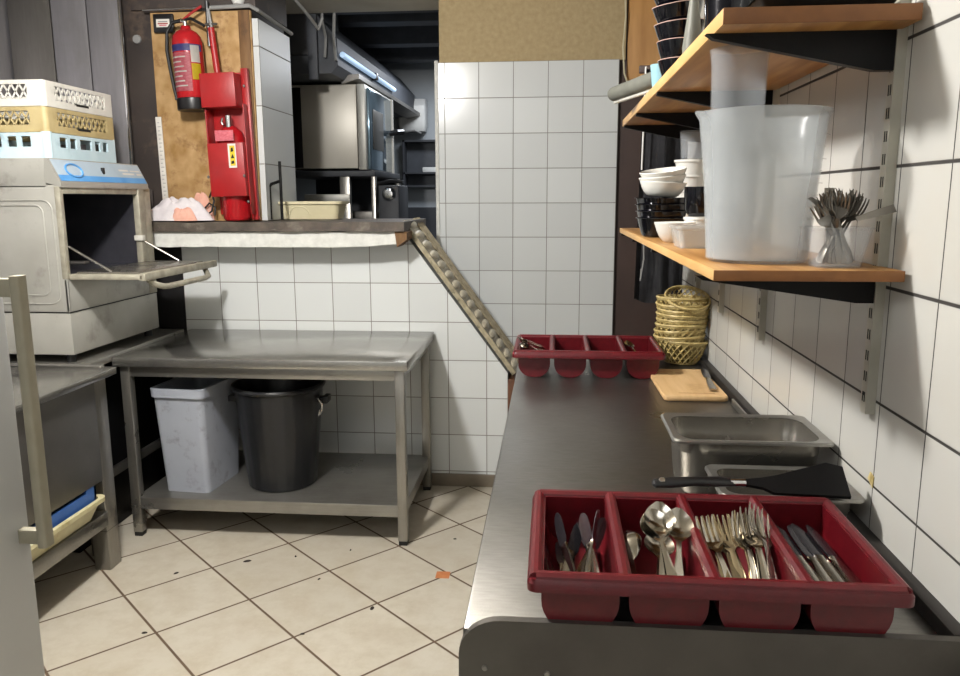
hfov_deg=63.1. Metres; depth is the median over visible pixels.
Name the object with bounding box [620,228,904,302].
shelf
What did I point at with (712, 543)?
fork
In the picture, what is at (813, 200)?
fork
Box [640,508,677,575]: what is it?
spoon
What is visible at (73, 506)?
rack
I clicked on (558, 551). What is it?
table knife
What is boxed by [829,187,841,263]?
fork
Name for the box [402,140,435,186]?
hatch
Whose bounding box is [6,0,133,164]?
cladding
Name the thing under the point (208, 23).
pipe fitting
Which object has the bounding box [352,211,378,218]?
pan
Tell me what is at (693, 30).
scoop
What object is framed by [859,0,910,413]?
wall rail
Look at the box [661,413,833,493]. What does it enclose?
pan
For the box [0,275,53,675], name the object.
door
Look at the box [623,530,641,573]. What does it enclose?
spoon
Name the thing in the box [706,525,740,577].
fork
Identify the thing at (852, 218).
fork
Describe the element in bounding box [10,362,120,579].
table
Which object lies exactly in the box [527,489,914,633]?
tray
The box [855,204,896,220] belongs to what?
knife
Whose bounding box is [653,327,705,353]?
bamboo basket
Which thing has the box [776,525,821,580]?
table knife
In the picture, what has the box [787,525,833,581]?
table knife
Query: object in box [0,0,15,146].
wall
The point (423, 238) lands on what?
metal rail
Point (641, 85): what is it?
tube
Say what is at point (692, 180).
cup
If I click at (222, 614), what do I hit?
floor
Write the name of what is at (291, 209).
tub
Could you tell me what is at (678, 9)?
bowl
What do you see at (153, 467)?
wall
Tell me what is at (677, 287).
bamboo basket
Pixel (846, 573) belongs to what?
table knife
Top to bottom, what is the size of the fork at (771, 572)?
0.103 m
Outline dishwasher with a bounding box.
[0,158,216,361]
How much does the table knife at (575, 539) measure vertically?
0.023 m
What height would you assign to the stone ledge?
0.053 m
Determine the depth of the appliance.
5.42 m
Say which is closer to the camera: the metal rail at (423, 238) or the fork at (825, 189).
the fork at (825, 189)
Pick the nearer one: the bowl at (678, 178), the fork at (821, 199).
the fork at (821, 199)
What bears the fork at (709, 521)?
in the tray at (868, 606)
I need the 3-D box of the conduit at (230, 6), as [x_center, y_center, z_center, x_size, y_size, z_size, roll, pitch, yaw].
[-1.175,-1.645,4.056,0.245,0.049,0.525,1,10,5]
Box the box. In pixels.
[199,72,242,109]
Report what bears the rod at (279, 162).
on the stone ledge
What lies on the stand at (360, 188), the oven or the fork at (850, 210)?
the oven
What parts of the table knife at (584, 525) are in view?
blade, handle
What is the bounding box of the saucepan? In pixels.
[704,0,752,28]
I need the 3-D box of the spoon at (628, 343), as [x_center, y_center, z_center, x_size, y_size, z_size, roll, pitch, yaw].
[0.514,0.043,2.626,0.035,0.051,0.117,-2,10,-8]
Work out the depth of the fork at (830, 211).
1.25 m
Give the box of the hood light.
[340,52,395,91]
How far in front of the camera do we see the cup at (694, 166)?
2.35 m
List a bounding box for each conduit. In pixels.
[142,7,201,11]
[209,3,292,35]
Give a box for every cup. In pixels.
[650,63,660,86]
[674,159,709,173]
[683,174,708,186]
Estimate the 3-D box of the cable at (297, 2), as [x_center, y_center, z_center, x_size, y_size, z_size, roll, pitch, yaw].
[-0.964,-1.750,4.066,0.034,0.178,0.620,3,10,15]
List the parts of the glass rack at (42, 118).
corner post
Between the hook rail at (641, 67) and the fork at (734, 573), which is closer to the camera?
the fork at (734, 573)
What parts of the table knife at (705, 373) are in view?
blade, handle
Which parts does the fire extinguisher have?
lever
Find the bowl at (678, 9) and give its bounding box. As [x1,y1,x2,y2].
[652,0,703,22]
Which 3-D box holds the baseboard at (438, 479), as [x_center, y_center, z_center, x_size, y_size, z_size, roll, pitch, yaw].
[-0.695,0.748,4.215,1.730,0.068,0.012,1,10,5]
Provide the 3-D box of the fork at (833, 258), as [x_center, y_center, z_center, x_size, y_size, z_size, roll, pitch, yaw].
[0.584,-0.176,1.273,0.022,0.106,0.053,3,11,18]
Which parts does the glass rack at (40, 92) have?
corner post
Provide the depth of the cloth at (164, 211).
3.91 m
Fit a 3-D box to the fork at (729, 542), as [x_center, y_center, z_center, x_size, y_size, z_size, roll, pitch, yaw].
[0.370,0.326,1.124,0.030,0.088,0.163,0,10,0]
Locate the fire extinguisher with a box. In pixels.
[165,5,208,111]
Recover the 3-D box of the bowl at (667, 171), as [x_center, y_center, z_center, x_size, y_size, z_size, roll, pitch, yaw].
[0.525,-0.464,2.245,0.131,0.058,0.133,-7,12,-34]
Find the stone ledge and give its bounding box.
[152,218,425,231]
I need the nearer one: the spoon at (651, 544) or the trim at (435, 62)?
the spoon at (651, 544)
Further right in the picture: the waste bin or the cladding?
the waste bin
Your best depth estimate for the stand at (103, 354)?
3.54 m
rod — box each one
[269,180,278,218]
[278,161,283,218]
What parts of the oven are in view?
casing, trim, control panel, glass door, handle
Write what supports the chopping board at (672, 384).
on the countertop
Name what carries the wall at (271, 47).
attached to the wall at (391, 287)
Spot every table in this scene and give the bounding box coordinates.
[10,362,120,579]
[112,329,433,545]
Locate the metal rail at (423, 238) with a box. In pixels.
[404,217,517,374]
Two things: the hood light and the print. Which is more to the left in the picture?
the print
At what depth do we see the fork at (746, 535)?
1.15 m
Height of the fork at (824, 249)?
0.106 m
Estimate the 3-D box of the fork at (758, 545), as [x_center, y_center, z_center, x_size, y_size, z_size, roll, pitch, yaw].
[0.402,0.319,1.113,0.030,0.091,0.159,1,10,4]
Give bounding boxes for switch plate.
[133,35,140,43]
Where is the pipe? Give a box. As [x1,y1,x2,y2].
[208,27,220,72]
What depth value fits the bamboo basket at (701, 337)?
2.73 m
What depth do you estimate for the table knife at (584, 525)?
1.19 m
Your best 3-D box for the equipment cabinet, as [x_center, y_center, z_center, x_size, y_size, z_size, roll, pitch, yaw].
[-1.237,-0.956,3.880,0.208,0.735,0.158,-1,10,5]
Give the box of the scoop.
[682,0,701,53]
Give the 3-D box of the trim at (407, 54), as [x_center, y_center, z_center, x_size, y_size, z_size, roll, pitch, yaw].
[-0.550,-2.641,7.107,3.150,0.240,0.160,1,10,5]
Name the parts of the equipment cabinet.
panel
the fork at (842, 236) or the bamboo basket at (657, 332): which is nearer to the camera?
the fork at (842, 236)
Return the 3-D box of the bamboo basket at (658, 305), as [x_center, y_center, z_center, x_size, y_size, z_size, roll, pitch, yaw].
[0.714,-0.086,2.772,0.182,0.092,0.182,5,12,29]
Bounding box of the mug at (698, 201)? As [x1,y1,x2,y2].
[684,186,725,215]
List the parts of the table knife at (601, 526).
handle, blade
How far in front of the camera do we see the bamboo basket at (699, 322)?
2.71 m
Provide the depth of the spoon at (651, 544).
1.20 m
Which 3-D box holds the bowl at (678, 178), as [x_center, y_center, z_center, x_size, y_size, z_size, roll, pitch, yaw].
[0.524,-0.447,2.251,0.133,0.052,0.132,9,14,42]
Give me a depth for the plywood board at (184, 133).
3.95 m
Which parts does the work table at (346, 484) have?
leg, frame, leg, leg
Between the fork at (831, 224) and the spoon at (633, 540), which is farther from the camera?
the fork at (831, 224)
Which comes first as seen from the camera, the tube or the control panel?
the tube
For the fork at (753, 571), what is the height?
0.094 m
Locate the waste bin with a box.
[150,377,239,492]
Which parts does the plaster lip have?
ledge bracket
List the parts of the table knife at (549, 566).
blade, handle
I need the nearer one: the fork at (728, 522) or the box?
the fork at (728, 522)
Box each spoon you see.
[519,338,544,349]
[520,343,542,349]
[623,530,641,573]
[624,340,634,350]
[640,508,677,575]
[644,501,675,574]
[644,536,674,574]
[662,507,693,575]
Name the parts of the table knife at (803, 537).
blade, handle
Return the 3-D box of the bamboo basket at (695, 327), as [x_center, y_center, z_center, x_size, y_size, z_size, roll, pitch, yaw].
[0.715,-0.013,2.788,0.183,0.092,0.183,-1,10,-7]
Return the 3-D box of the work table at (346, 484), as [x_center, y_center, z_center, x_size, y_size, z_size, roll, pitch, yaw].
[-0.917,0.437,3.780,1.300,0.835,0.760,1,10,5]
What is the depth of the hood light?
5.57 m
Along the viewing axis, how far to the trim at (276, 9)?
3.87 m
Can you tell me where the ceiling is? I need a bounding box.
[286,0,438,13]
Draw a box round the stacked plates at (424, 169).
[422,167,435,171]
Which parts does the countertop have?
panel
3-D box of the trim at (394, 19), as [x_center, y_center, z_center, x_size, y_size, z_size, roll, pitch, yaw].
[-0.692,-2.368,5.588,3.150,0.240,0.160,1,10,5]
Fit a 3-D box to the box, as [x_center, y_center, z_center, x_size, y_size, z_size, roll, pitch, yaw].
[-1.262,-1.208,3.829,0.173,0.160,0.118,-1,10,5]
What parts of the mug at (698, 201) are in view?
handle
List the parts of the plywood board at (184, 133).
measuring strip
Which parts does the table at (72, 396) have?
leg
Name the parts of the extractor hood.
post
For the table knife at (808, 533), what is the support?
in the tray at (868, 606)
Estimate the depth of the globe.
3.81 m
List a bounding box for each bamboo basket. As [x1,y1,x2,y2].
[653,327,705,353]
[653,333,705,359]
[655,298,707,325]
[655,321,707,348]
[656,294,708,320]
[656,310,707,337]
[656,317,708,341]
[657,303,708,330]
[659,339,707,364]
[664,285,710,320]
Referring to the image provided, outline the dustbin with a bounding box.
[228,378,330,491]
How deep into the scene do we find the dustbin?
3.55 m
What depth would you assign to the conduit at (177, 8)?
3.83 m
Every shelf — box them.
[32,511,108,579]
[140,450,427,516]
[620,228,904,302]
[623,3,922,141]
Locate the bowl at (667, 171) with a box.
[639,167,686,177]
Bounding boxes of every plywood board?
[150,10,261,220]
[626,0,660,80]
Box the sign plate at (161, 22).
[153,14,174,32]
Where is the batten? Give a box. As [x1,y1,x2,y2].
[238,10,259,220]
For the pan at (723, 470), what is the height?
0.078 m
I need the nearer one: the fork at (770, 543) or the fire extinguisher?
the fork at (770, 543)
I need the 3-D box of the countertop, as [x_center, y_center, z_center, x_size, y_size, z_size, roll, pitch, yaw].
[0.396,0.678,2.084,0.670,0.949,1.981,1,10,5]
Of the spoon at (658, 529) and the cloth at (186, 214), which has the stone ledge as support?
the cloth at (186, 214)
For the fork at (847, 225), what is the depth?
1.26 m
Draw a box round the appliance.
[377,179,407,218]
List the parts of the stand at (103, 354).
leg, rail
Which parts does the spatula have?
handle, blade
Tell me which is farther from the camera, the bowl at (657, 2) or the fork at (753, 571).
the bowl at (657, 2)
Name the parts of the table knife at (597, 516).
handle, blade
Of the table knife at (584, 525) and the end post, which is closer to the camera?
the table knife at (584, 525)
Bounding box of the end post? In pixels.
[508,371,516,410]
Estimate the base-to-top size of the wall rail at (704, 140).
0.955 m
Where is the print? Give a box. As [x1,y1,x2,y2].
[58,174,146,183]
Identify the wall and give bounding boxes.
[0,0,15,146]
[50,0,509,474]
[71,361,165,552]
[252,18,296,220]
[295,62,435,206]
[439,0,687,338]
[682,0,959,622]
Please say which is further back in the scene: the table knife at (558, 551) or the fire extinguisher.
the fire extinguisher
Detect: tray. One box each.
[30,494,104,560]
[512,334,665,378]
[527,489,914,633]
[747,0,895,6]
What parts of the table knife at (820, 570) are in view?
blade, handle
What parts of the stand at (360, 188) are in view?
cross rail, leg, panel, leg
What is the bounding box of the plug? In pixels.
[868,472,873,487]
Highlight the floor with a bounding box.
[34,485,491,675]
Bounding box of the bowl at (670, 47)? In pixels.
[656,37,683,58]
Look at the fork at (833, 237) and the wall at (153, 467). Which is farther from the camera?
the wall at (153, 467)
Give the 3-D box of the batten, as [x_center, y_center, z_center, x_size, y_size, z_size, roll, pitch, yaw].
[-1.156,-1.102,3.916,0.056,1.020,0.008,1,10,5]
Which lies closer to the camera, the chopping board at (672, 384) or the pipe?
the chopping board at (672, 384)
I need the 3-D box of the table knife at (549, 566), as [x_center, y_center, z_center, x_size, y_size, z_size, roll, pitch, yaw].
[0.100,0.324,1.179,0.014,0.018,0.181,-1,10,-2]
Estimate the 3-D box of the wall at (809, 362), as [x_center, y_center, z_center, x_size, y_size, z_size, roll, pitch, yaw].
[0.878,-0.013,0.819,0.500,2.750,4.970,1,10,5]
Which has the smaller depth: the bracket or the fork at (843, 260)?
the fork at (843, 260)
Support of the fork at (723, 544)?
in the tray at (868, 606)
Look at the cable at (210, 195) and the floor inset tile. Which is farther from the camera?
the cable at (210, 195)
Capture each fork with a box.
[695,516,731,577]
[696,514,730,577]
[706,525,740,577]
[711,514,746,577]
[712,514,744,577]
[726,513,751,577]
[731,511,757,578]
[734,510,749,577]
[738,519,756,568]
[739,507,761,578]
[739,510,768,578]
[748,502,775,578]
[751,512,776,578]
[807,197,849,263]
[810,202,832,235]
[815,197,849,263]
[816,189,863,257]
[816,195,869,262]
[817,194,854,261]
[818,198,856,262]
[819,190,836,225]
[820,191,853,262]
[822,189,850,262]
[822,193,846,263]
[824,192,835,216]
[826,193,851,263]
[827,194,860,263]
[828,194,844,263]
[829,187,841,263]
[831,249,837,263]
[834,190,850,229]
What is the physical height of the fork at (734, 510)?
0.079 m
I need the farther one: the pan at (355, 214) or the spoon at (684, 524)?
the pan at (355, 214)
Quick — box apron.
[634,67,684,302]
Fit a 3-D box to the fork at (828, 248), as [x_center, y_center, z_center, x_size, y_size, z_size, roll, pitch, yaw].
[0.584,-0.181,1.268,0.064,0.120,0.014,-5,11,-25]
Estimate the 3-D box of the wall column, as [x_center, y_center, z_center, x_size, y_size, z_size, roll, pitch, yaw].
[0.292,-0.489,4.824,1.037,2.281,0.317,1,10,5]
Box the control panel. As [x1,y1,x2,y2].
[50,159,143,178]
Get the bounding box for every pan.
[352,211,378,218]
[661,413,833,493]
[705,464,864,516]
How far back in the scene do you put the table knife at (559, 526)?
1.18 m
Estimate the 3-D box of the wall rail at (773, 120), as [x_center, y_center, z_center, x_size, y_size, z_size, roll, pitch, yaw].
[0.726,-0.466,1.949,0.020,0.955,0.024,1,10,5]
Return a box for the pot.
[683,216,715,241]
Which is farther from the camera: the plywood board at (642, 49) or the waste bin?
the plywood board at (642, 49)
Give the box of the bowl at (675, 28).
[654,18,703,40]
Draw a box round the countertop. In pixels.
[459,352,959,675]
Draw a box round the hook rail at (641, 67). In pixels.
[639,65,650,73]
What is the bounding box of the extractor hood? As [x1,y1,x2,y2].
[284,13,419,118]
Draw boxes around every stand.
[9,329,183,555]
[295,170,399,218]
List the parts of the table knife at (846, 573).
blade, handle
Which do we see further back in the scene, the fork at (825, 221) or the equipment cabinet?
the equipment cabinet
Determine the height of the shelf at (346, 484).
0.054 m
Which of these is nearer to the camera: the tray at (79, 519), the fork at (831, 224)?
the fork at (831, 224)
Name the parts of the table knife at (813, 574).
blade, handle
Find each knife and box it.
[544,540,554,570]
[554,513,575,571]
[555,541,562,569]
[560,523,581,570]
[576,517,605,571]
[579,513,600,571]
[585,510,599,571]
[701,368,716,390]
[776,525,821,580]
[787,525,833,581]
[790,523,846,581]
[805,532,844,581]
[806,525,859,582]
[807,531,862,582]
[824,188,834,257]
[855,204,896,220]
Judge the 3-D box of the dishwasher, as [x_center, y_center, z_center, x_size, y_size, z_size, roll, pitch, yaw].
[-1.758,-0.365,3.505,0.954,0.829,0.715,1,10,5]
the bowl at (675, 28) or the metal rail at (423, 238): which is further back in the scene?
the metal rail at (423, 238)
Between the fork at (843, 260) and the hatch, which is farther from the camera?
the hatch
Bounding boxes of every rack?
[0,79,112,118]
[0,106,113,141]
[0,131,116,162]
[29,485,96,527]
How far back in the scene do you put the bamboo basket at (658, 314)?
2.70 m
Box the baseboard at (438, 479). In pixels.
[420,473,494,486]
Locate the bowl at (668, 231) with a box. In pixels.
[654,221,695,241]
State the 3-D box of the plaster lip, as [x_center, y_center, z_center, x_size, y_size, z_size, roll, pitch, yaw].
[-1.053,-0.501,3.949,1.415,0.077,0.165,1,10,5]
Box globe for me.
[231,0,244,3]
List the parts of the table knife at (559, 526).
blade, handle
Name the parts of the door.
handle mount, handle mount, handle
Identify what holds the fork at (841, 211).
in the tub
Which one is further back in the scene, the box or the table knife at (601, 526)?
the box
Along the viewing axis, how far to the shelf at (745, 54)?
1.39 m
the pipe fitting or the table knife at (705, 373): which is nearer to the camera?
the table knife at (705, 373)
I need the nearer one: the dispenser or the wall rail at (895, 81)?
the wall rail at (895, 81)
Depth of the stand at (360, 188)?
5.47 m
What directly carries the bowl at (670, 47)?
on the bowl at (664, 64)
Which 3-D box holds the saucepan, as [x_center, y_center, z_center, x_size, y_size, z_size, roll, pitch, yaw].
[0.482,-0.592,1.403,0.138,0.103,0.248,1,10,5]
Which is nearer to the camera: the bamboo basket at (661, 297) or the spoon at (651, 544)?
the spoon at (651, 544)
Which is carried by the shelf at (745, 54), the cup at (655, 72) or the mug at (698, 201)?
the cup at (655, 72)
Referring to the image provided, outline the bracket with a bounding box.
[149,190,153,208]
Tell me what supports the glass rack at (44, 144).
on the dishwasher
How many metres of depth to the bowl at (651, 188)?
2.21 m
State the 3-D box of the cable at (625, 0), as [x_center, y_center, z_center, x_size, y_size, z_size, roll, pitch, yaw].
[0.816,-1.679,4.375,0.038,0.482,0.015,1,10,5]
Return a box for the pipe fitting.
[204,1,216,46]
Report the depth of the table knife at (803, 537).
1.16 m
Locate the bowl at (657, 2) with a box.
[654,0,681,5]
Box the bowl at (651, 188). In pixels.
[640,181,686,196]
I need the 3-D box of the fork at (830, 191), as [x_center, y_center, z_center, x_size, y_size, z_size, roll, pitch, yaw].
[0.578,-0.179,1.268,0.057,0.116,0.020,0,10,2]
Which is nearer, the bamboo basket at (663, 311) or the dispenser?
the bamboo basket at (663, 311)
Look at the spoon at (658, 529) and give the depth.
1.18 m
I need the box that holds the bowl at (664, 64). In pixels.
[657,56,679,76]
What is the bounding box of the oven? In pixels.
[291,84,404,173]
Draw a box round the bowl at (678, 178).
[639,174,685,182]
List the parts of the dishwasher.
casing, wash arm, panel, support rod, door frame, door, support rod, handle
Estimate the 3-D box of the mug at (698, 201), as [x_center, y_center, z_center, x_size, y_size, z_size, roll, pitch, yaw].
[0.578,-0.354,2.030,0.097,0.076,0.080,8,13,38]
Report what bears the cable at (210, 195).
on the stone ledge
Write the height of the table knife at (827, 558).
0.018 m
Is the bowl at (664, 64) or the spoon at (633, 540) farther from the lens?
the bowl at (664, 64)
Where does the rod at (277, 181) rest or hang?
on the stone ledge
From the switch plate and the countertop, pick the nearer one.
the countertop
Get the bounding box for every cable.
[204,192,215,214]
[294,0,323,30]
[622,0,626,80]
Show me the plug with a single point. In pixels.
(870, 476)
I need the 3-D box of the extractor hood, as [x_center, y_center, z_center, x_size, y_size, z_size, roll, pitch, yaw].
[-1.060,-2.222,6.255,0.700,0.700,2.850,1,10,5]
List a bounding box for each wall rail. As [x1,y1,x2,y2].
[695,130,707,295]
[717,111,733,312]
[756,88,779,340]
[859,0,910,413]
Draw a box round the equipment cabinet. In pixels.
[199,68,259,220]
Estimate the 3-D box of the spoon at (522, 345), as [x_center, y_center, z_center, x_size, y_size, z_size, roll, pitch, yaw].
[0.178,0.031,2.662,0.098,0.026,0.032,4,11,24]
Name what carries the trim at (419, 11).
attached to the wall at (469, 30)
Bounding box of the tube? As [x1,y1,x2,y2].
[607,72,651,103]
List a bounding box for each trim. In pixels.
[130,0,286,26]
[286,10,438,14]
[338,12,438,27]
[338,25,438,47]
[361,47,438,63]
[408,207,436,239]
[434,61,439,244]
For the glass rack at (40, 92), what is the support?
on the glass rack at (42, 118)
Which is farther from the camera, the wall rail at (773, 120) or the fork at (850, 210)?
the wall rail at (773, 120)
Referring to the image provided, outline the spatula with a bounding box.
[652,463,850,498]
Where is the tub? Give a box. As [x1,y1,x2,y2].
[278,201,348,218]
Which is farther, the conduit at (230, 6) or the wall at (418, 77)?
the wall at (418, 77)
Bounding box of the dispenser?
[398,99,427,133]
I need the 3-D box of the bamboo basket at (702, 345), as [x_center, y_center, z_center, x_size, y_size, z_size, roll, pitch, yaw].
[0.721,0.043,2.795,0.183,0.092,0.183,-8,13,-38]
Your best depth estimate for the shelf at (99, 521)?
2.95 m
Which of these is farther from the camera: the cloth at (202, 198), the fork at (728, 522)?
the cloth at (202, 198)
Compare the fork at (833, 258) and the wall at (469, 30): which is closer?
the fork at (833, 258)
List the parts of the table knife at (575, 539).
handle, blade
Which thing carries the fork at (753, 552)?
in the tray at (868, 606)
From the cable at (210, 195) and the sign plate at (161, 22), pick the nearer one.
the sign plate at (161, 22)
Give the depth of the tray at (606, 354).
2.56 m
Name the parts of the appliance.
spout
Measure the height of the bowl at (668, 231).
0.051 m
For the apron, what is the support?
hanging from the hook rail at (641, 67)
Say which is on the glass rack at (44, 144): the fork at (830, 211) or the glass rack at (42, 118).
the glass rack at (42, 118)
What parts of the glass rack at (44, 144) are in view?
corner post, corner post, corner post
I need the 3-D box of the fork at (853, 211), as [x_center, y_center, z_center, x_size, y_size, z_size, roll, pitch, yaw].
[0.584,-0.181,1.270,0.065,0.119,0.015,6,12,32]
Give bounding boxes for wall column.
[438,59,619,367]
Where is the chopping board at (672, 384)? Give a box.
[651,369,727,401]
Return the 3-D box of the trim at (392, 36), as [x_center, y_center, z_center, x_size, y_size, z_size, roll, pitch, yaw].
[-0.624,-2.495,6.324,3.150,0.250,0.160,1,10,5]
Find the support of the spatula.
on the pan at (723, 470)
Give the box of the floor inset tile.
[435,571,449,578]
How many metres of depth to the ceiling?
4.65 m
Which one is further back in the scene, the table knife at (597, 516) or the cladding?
the cladding
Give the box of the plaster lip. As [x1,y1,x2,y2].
[153,231,411,246]
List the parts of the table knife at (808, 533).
blade, handle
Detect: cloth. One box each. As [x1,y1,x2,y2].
[151,196,213,220]
[173,207,197,220]
[194,191,214,219]

